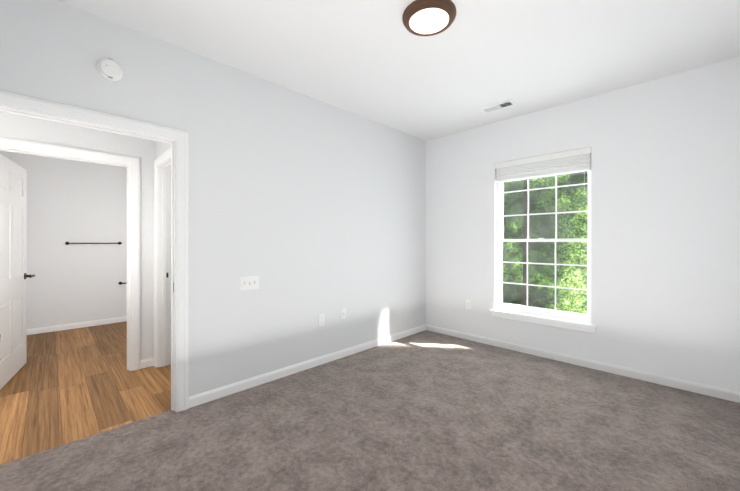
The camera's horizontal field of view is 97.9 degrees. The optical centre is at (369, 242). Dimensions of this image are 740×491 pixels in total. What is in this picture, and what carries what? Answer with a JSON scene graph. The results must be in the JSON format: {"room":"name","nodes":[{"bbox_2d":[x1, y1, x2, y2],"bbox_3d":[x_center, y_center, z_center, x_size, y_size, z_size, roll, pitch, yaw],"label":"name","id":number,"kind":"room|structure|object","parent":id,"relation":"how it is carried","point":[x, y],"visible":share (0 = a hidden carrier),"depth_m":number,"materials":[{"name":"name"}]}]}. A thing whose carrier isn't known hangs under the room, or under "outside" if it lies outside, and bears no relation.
{"room":"empty bedroom","nodes":[
{"label":"empty bedroom","id":0,"kind":"room"},
{"bbox_2d":[0,151,126,328],"bbox_3d":[-4.614,-0.100,4.563,2.970,2.740,0.110,0,0,-45],"label":"wall","id":1,"kind":"structure","parent":0,"point":[71,201],"depth_m":4.75,"materials":[{"name":"white paint"}]},
{"bbox_2d":[27,316,126,334],"bbox_3d":[-4.571,1.229,4.519,2.750,0.082,0.013,0,0,-45],"label":"baseboard","id":2,"kind":"structure","parent":1,"relation":"attached to","point":[39,330],"depth_m":4.74,"materials":[{"name":"white paint"}]},
{"bbox_2d":[65,242,121,244],"bbox_3d":[-4.167,0.015,4.880,0.653,0.047,0.074,0,0,-45],"label":"towel rail","id":3,"kind":"object","parent":1,"relation":"attached to","point":[68,243],"visible":1,"depth_m":4.83,"materials":[{"name":"black metal"}]},
{"bbox_2d":[0,112,155,359],"bbox_3d":[-2.642,-0.100,2.986,4.110,2.740,0.110,0,0,-45],"label":"wall","id":4,"kind":"structure","parent":0,"point":[14,126],"depth_m":3.23,"materials":[{"name":"white paint"}]},
{"bbox_2d":[0,154,34,389],"bbox_3d":[-3.323,0.251,3.014,0.251,2.014,0.903,0,0,-45],"label":"bathroom door","id":5,"kind":"structure","parent":4,"relation":"in","point":[13,267],"depth_m":3.00,"materials":[{"name":"white paint"}]},
{"bbox_2d":[140,358,153,367],"bbox_3d":[-2.163,1.229,3.552,0.653,0.082,0.013,0,0,-45],"label":"baseboard","id":6,"kind":"structure","parent":4,"relation":"attached to","point":[143,363],"depth_m":3.27,"materials":[{"name":"white paint"}]},
{"bbox_2d":[0,321,170,464],"bbox_3d":[-3.467,1.302,3.132,3.370,0.056,3.755,0,0,-45],"label":"floor","id":7,"kind":"structure","parent":0,"point":[61,387],"depth_m":2.75,"materials":[{"name":"brown wood"}]},
{"bbox_2d":[156,141,170,157],"bbox_3d":[-1.797,-0.100,2.989,0.110,2.740,1.080,0,0,-45],"label":"wall","id":8,"kind":"structure","parent":0,"point":[162,148],"depth_m":3.16,"materials":[{"name":"white paint"}]},
{"bbox_2d":[0,0,425,396],"bbox_3d":[-1.242,-0.100,2.703,5.690,2.740,0.110,0,0,-45],"label":"wall","id":9,"kind":"structure","parent":0,"point":[307,210],"depth_m":2.89,"materials":[{"name":"white paint"}]},
{"bbox_2d":[0,90,188,411],"bbox_3d":[-1.819,0.211,2.125,1.088,2.117,0.152,0,0,-45],"label":"door frame","id":10,"kind":"structure","parent":9,"relation":"attached to","point":[171,255],"depth_m":2.28,"materials":[{"name":"white paint"}]},
{"bbox_2d":[96,58,122,80],"bbox_3d":[-1.714,-1.146,2.126,0.140,0.140,0.040,0,0,-45],"label":"smoke detector","id":11,"kind":"object","parent":9,"relation":"attached to","point":[110,69],"visible":0.98,"depth_m":2.11,"materials":[{"name":"white plastic"}]},
{"bbox_2d":[240,276,258,290],"bbox_3d":[-1.045,0.355,2.807,0.166,0.116,0.021,0,0,-45],"label":"switch plate","id":12,"kind":"object","parent":9,"relation":"attached to","point":[248,282],"visible":1,"depth_m":2.81,"materials":[{"name":"white plastic"}]},
{"bbox_2d":[189,324,426,407],"bbox_3d":[-0.289,1.229,3.569,3.118,0.082,0.013,0,0,-45],"label":"baseboard","id":13,"kind":"structure","parent":9,"relation":"attached to","point":[245,384],"depth_m":3.09,"materials":[{"name":"white paint"}]},
{"bbox_2d":[318,314,323,325],"bbox_3d":[-0.506,0.810,3.356,0.071,0.116,0.008,0,0,-45],"label":"electrical outlet","id":14,"kind":"object","parent":9,"relation":"attached to","point":[321,320],"visible":1,"depth_m":3.35,"materials":[{"name":"white plastic"}]},
{"bbox_2d":[341,308,345,318],"bbox_3d":[-0.290,0.792,3.565,0.071,0.116,0.017,0,0,-45],"label":"outlet","id":15,"kind":"object","parent":9,"relation":"attached to","point":[343,313],"visible":1,"depth_m":3.57,"materials":[{"name":"white plastic"}]},
{"bbox_2d":[0,330,739,490],"bbox_3d":[0.349,1.300,2.102,4.290,0.060,3.100,0,0,-45],"label":"floor carpet","id":16,"kind":"object","parent":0,"point":[426,410],"visible":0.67,"depth_m":2.11,"materials":[{"name":"grey carpet"}]},
{"bbox_2d":[56,0,739,140],"bbox_3d":[-1.417,-1.520,2.914,5.960,0.100,6.965,0,0,-45],"label":"ceiling","id":17,"kind":"structure","parent":0,"point":[377,61],"depth_m":2.43,"materials":[{"name":"white paint"}]},
{"bbox_2d":[402,0,455,35],"bbox_3d":[0.383,-1.444,2.092,0.344,0.052,0.344,0,0,-45],"label":"ceiling light fixture","id":18,"kind":"object","parent":17,"relation":"attached to","point":[427,17],"visible":1,"depth_m":2.04,"materials":[{"name":"white glass"}]},
{"bbox_2d":[478,99,516,113],"bbox_3d":[1.385,-1.466,3.498,0.165,0.009,0.360,0,0,-45],"label":"ceiling vent","id":19,"kind":"object","parent":17,"relation":"in","point":[499,106],"visible":1,"depth_m":3.48,"materials":[{"name":"white plastic"}]},
{"bbox_2d":[426,57,739,391],"bbox_3d":[1.942,-0.100,3.656,0.160,2.740,3.265,0,0,-45],"label":"wall","id":20,"kind":"structure","parent":0,"point":[665,226],"depth_m":3.01,"materials":[{"name":"white paint"}]},
{"bbox_2d":[466,300,470,308],"bbox_3d":[1.286,0.810,4.193,0.008,0.116,0.071,0,0,-45],"label":"electrical outlet","id":21,"kind":"object","parent":20,"relation":"attached to","point":[468,304],"visible":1,"depth_m":4.19,"materials":[{"name":"white plastic"}]},
{"bbox_2d":[490,171,596,333],"bbox_3d":[1.935,-0.026,3.655,0.212,1.888,1.096,0,0,-45],"label":"window","id":22,"kind":"structure","parent":20,"relation":"in","point":[578,321],"depth_m":3.64,"materials":[{"name":"white paint"}]},
{"bbox_2d":[495,147,590,221],"bbox_3d":[1.907,-0.609,3.627,0.065,0.718,0.988,0,0,-45],"label":"window blinds","id":23,"kind":"object","parent":22,"relation":"attached to","point":[567,162],"visible":0.88,"depth_m":3.57,"materials":[{"name":"white plastic"}]},
{"bbox_2d":[427,324,739,402],"bbox_3d":[1.878,1.229,3.596,0.013,0.082,3.000,0,0,-45],"label":"baseboard","id":24,"kind":"structure","parent":20,"relation":"attached to","point":[717,392],"depth_m":3.16,"materials":[{"name":"white paint"}]},
{"label":"outside","id":25,"kind":"structure","parent":0,"visible":0},
{"bbox_2d":[523,179,528,305],"bbox_3d":[3.182,-1.229,6.569,0.201,13.001,0.114,0,0,36],"label":"trunk","id":26,"kind":"object","parent":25,"point":[525,250],"depth_m":6.51,"materials":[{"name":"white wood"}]},
{"bbox_2d":[503,171,587,313],"bbox_3d":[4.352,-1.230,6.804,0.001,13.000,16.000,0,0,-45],"label":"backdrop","id":27,"kind":"structure","parent":25,"point":[578,298],"depth_m":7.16,"materials":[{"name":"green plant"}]}
]}

